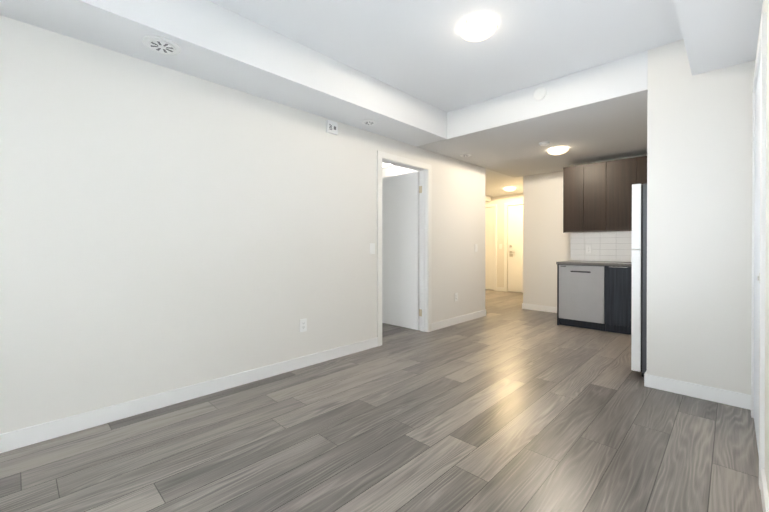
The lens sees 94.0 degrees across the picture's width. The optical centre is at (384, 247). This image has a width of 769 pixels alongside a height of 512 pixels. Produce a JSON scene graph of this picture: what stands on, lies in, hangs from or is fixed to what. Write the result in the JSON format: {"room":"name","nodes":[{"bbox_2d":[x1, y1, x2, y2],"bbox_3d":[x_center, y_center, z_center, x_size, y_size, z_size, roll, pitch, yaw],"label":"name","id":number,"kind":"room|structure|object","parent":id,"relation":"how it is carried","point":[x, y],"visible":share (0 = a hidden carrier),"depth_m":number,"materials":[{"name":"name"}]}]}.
{"room":"empty living room","nodes":[
{"label":"empty living room","id":0,"kind":"room"},
{"bbox_2d":[0,0,446,145],"bbox_3d":[-1.023,-1.428,2.729,0.460,0.312,4.570,0,0,44],"label":"ceiling","id":1,"kind":"structure","parent":0,"point":[220,45],"depth_m":2.54,"materials":[{"name":"white paint"}]},
{"bbox_2d":[142,35,180,54],"bbox_3d":[-1.393,-1.262,2.247,0.210,0.016,0.210,0,0,44],"label":"ceiling vent","id":2,"kind":"object","parent":1,"relation":"in","point":[161,45],"visible":1,"depth_m":2.23,"materials":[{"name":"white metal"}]},
{"bbox_2d":[362,119,376,124],"bbox_3d":[-0.157,-1.269,3.638,0.152,0.016,0.152,0,0,44],"label":"ceiling vent","id":3,"kind":"object","parent":1,"relation":"in","point":[369,122],"visible":1,"depth_m":3.62,"materials":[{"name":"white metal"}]},
{"bbox_2d":[0,15,484,433],"bbox_3d":[-0.615,-0.239,3.572,0.120,2.700,6.340,0,0,44],"label":"wall","id":4,"kind":"structure","parent":0,"point":[163,229],"depth_m":2.55,"materials":[{"name":"white paint"}]},
{"bbox_2d":[0,309,485,452],"bbox_3d":[-0.606,1.061,3.579,0.133,0.100,6.353,0,0,44],"label":"baseboard","id":5,"kind":"structure","parent":4,"relation":"attached to","point":[22,437],"depth_m":2.54,"materials":[{"name":"white paint"}]},
{"bbox_2d":[300,318,306,331],"bbox_3d":[-0.756,0.722,3.337,0.011,0.118,0.074,0,0,44],"label":"outlet","id":6,"kind":"object","parent":4,"relation":"attached to","point":[303,325],"visible":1,"depth_m":3.33,"materials":[{"name":"white plastic"}]},
{"bbox_2d":[326,120,337,134],"bbox_3d":[-0.519,-1.194,3.559,0.030,0.120,0.120,0,0,44],"label":"fire alarm","id":7,"kind":"object","parent":4,"relation":"attached to","point":[331,127],"visible":0.98,"depth_m":3.54,"materials":[{"name":"white plastic"}]},
{"bbox_2d":[370,243,374,253],"bbox_3d":[-0.132,0.009,3.976,0.012,0.118,0.074,0,0,44],"label":"light switch","id":8,"kind":"object","parent":4,"relation":"attached to","point":[372,248],"visible":1,"depth_m":3.97,"materials":[{"name":"white plastic"}]},
{"bbox_2d":[382,171,421,329],"bbox_3d":[0.151,0.039,5.029,0.885,2.106,0.092,0,0,44],"label":"door leaf","id":9,"kind":"structure","parent":4,"relation":"in","point":[400,250],"depth_m":4.96,"materials":[{"name":"white paint"}]},
{"bbox_2d":[377,151,431,345],"bbox_3d":[0.220,0.007,4.435,0.152,2.200,1.000,0,0,44],"label":"door frame","id":10,"kind":"structure","parent":4,"relation":"attached to","point":[425,245],"depth_m":4.70,"materials":[{"name":"white paint"}]},
{"bbox_2d":[0,289,762,511],"bbox_3d":[0.305,1.155,4.888,6.820,0.100,9.740,0,0,44],"label":"floor","id":11,"kind":"structure","parent":0,"point":[507,403],"depth_m":2.06,"materials":[{"name":"laminate"}]},
{"bbox_2d":[559,264,605,330],"bbox_3d":[2.883,0.669,5.112,0.568,0.868,0.606,0,0,44],"label":"dishwasher","id":12,"kind":"object","parent":11,"relation":"on","point":[581,296],"visible":0.77,"depth_m":4.89,"materials":[{"name":"grey metal"}]},
{"bbox_2d":[605,266,631,334],"bbox_3d":[3.205,0.670,4.817,0.302,0.870,0.617,0,0,44],"label":"base cabinet","id":13,"kind":"object","parent":11,"relation":"on","point":[618,287],"depth_m":4.60,"materials":[{"name":"grey wood"}]},
{"bbox_2d":[556,261,631,266],"bbox_3d":[3.344,0.217,4.663,1.902,0.033,0.642,0,0,44],"label":"countertop","id":14,"kind":"structure","parent":13,"relation":"on","point":[603,263],"depth_m":4.88,"materials":[{"name":"grey stone"}]},
{"bbox_2d":[631,183,646,376],"bbox_3d":[2.620,0.277,3.093,0.704,1.672,0.680,0,0,44],"label":"fridge","id":15,"kind":"object","parent":11,"relation":"on","point":[639,295],"visible":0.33,"depth_m":3.06,"materials":[{"name":"grey metal"}]},
{"bbox_2d":[382,166,418,177],"bbox_3d":[0.256,-0.256,7.059,3.480,2.700,0.120,0,0,44],"label":"wall","id":16,"kind":"structure","parent":0,"point":[392,171],"depth_m":7.03,"materials":[{"name":"white paint"}]},
{"bbox_2d":[209,0,682,167],"bbox_3d":[0.305,-1.645,4.875,6.820,0.100,9.740,0,0,44],"label":"ceiling","id":17,"kind":"structure","parent":0,"point":[424,51],"depth_m":2.69,"materials":[{"name":"white paint"}]},
{"bbox_2d":[459,17,497,41],"bbox_3d":[0.665,-1.545,2.559,0.263,0.079,0.268,0,0,44],"label":"ceiling light","id":18,"kind":"object","parent":17,"relation":"attached to","point":[477,29],"visible":1,"depth_m":2.50,"materials":[{"name":"white glass"}]},
{"bbox_2d":[485,194,522,291],"bbox_3d":[3.153,-0.264,8.819,2.590,2.700,0.120,0,0,44],"label":"wall","id":19,"kind":"structure","parent":0,"point":[499,201],"depth_m":8.96,"materials":[{"name":"white paint"}]},
{"bbox_2d":[485,207,493,289],"bbox_3d":[2.547,0.015,9.380,0.730,2.112,0.060,0,0,44],"label":"closet door leaf","id":20,"kind":"structure","parent":19,"relation":"in","point":[489,248],"depth_m":9.22,"materials":[{"name":"white paint"}]},
{"bbox_2d":[485,201,522,291],"bbox_3d":[2.958,-0.015,8.914,2.120,2.200,0.016,0,0,44],"label":"door frame","id":21,"kind":"structure","parent":19,"relation":"attached to","point":[505,241],"depth_m":8.89,"materials":[{"name":"white paint"}]},
{"bbox_2d":[508,205,522,292],"bbox_3d":[3.369,0.019,8.562,0.888,2.112,0.098,0,0,44],"label":"door leaf","id":22,"kind":"structure","parent":19,"relation":"in","point":[515,248],"depth_m":8.74,"materials":[{"name":"white paint"}]},
{"bbox_2d":[416,50,647,201],"bbox_3d":[2.362,-1.384,6.064,5.280,0.432,4.930,0,0,44],"label":"ceiling","id":23,"kind":"structure","parent":0,"point":[596,113],"depth_m":3.89,"materials":[{"name":"white paint"}]},
{"bbox_2d":[504,187,515,190],"bbox_3d":[2.698,-1.257,7.734,0.257,0.078,0.262,0,0,44],"label":"light","id":24,"kind":"object","parent":23,"relation":"attached to","point":[509,188],"visible":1,"depth_m":7.65,"materials":[{"name":"white glass"}]},
{"bbox_2d":[533,87,545,99],"bbox_3d":[1.496,-1.489,3.461,0.124,0.124,0.014,0,0,44],"label":"cap","id":25,"kind":"object","parent":23,"relation":"attached to","point":[539,93],"visible":1,"depth_m":3.46,"materials":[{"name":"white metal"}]},
{"bbox_2d":[539,141,549,145],"bbox_3d":[1.940,-1.261,4.351,0.124,0.038,0.124,0,0,44],"label":"smoke detector","id":26,"kind":"object","parent":23,"relation":"attached to","point":[544,143],"visible":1,"depth_m":4.32,"materials":[{"name":"white plastic"}]},
{"bbox_2d":[547,147,568,154],"bbox_3d":[2.237,-1.243,4.629,0.257,0.078,0.262,0,0,44],"label":"light","id":27,"kind":"object","parent":23,"relation":"attached to","point":[557,150],"visible":1,"depth_m":4.56,"materials":[{"name":"white glass"}]},
{"bbox_2d":[523,171,569,306],"bbox_3d":[2.858,-0.252,6.180,0.900,2.700,0.120,0,0,44],"label":"wall","id":28,"kind":"structure","parent":0,"point":[546,243],"depth_m":6.21,"materials":[{"name":"white paint"}]},
{"bbox_2d":[523,303,556,312],"bbox_3d":[2.825,1.049,6.126,0.903,0.100,0.013,0,0,44],"label":"baseboard","id":29,"kind":"structure","parent":28,"relation":"attached to","point":[539,308],"depth_m":6.23,"materials":[{"name":"white paint"}]},
{"bbox_2d":[570,154,646,261],"bbox_3d":[3.782,-0.246,5.028,2.030,2.700,0.490,0,0,44],"label":"wall","id":30,"kind":"structure","parent":0,"point":[608,160],"depth_m":5.19,"materials":[{"name":"white paint"}]},
{"bbox_2d":[563,165,582,231],"bbox_3d":[2.862,-0.713,5.332,0.275,0.950,0.347,0,0,44],"label":"upper cabinet","id":31,"kind":"object","parent":30,"relation":"attached to","point":[572,175],"depth_m":5.21,"materials":[{"name":"brown wood"}]},
{"bbox_2d":[583,161,606,231],"bbox_3d":[3.060,-0.712,5.140,0.278,0.950,0.347,0,0,44],"label":"upper cabinet","id":32,"kind":"object","parent":30,"relation":"attached to","point":[597,197],"depth_m":5.01,"materials":[{"name":"brown wood"}]},
{"bbox_2d":[570,231,640,261],"bbox_3d":[3.563,-0.018,4.890,1.905,0.432,0.010,0,0,44],"label":"tile backsplash","id":33,"kind":"structure","parent":30,"relation":"attached to","point":[614,246],"depth_m":5.25,"materials":[{"name":"grey tile"}]},
{"bbox_2d":[586,245,591,252],"bbox_3d":[3.056,0.022,5.365,0.074,0.118,0.011,0,0,44],"label":"outlet","id":34,"kind":"object","parent":33,"relation":"attached to","point":[588,248],"visible":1,"depth_m":5.36,"materials":[{"name":"white plastic"}]},
{"bbox_2d":[607,157,638,231],"bbox_3d":[3.286,-0.711,4.922,0.349,0.950,0.347,0,0,44],"label":"upper cabinet","id":35,"kind":"object","parent":30,"relation":"attached to","point":[621,173],"depth_m":4.80,"materials":[{"name":"brown wood"}]},
{"bbox_2d":[639,156,646,184],"bbox_3d":[3.535,-0.709,4.680,0.345,0.950,0.347,0,0,44],"label":"upper cabinet","id":36,"kind":"object","parent":30,"relation":"attached to","point":[642,159],"depth_m":4.63,"materials":[{"name":"brown wood"}]},
{"bbox_2d":[647,39,754,394],"bbox_3d":[2.371,-0.235,2.719,0.602,2.700,0.130,0,0,44],"label":"wall","id":37,"kind":"structure","parent":0,"point":[699,212],"depth_m":2.66,"materials":[{"name":"white paint"}]},
{"bbox_2d":[644,371,750,409],"bbox_3d":[2.362,1.065,2.725,0.615,0.100,0.143,0,0,44],"label":"baseboard","id":38,"kind":"structure","parent":37,"relation":"attached to","point":[727,397],"depth_m":2.65,"materials":[{"name":"white paint"}]},
{"bbox_2d":[675,0,762,75],"bbox_3d":[0.834,-1.429,0.931,0.330,0.294,4.570,0,0,44],"label":"ceiling","id":39,"kind":"structure","parent":0,"point":[718,34],"depth_m":2.13,"materials":[{"name":"white paint"}]},
{"bbox_2d":[755,0,768,495],"bbox_3d":[1.851,-0.230,1.663,0.120,2.700,7.030,0,0,44],"label":"wall","id":40,"kind":"structure","parent":0,"point":[765,6],"depth_m":1.57,"materials":[{"name":"white paint"}]},
{"bbox_2d":[754,59,760,454],"bbox_3d":[2.116,0.052,2.014,0.054,2.109,0.884,0,0,44],"label":"door","id":41,"kind":"structure","parent":40,"relation":"in","point":[757,249],"depth_m":2.08,"materials":[{"name":"white paint"}]},
{"bbox_2d":[751,12,766,488],"bbox_3d":[2.148,0.018,1.982,0.136,2.200,1.040,0,0,44],"label":"door frame","id":42,"kind":"structure","parent":40,"relation":"attached to","point":[762,49],"depth_m":1.65,"materials":[{"name":"white paint"}]},
{"bbox_2d":[760,469,768,511],"bbox_3d":[0.943,1.074,0.827,0.013,0.100,4.556,0,0,44],"label":"baseboard","id":43,"kind":"structure","parent":40,"relation":"attached to","point":[764,494],"depth_m":1.52,"materials":[{"name":"white paint"}]}
]}

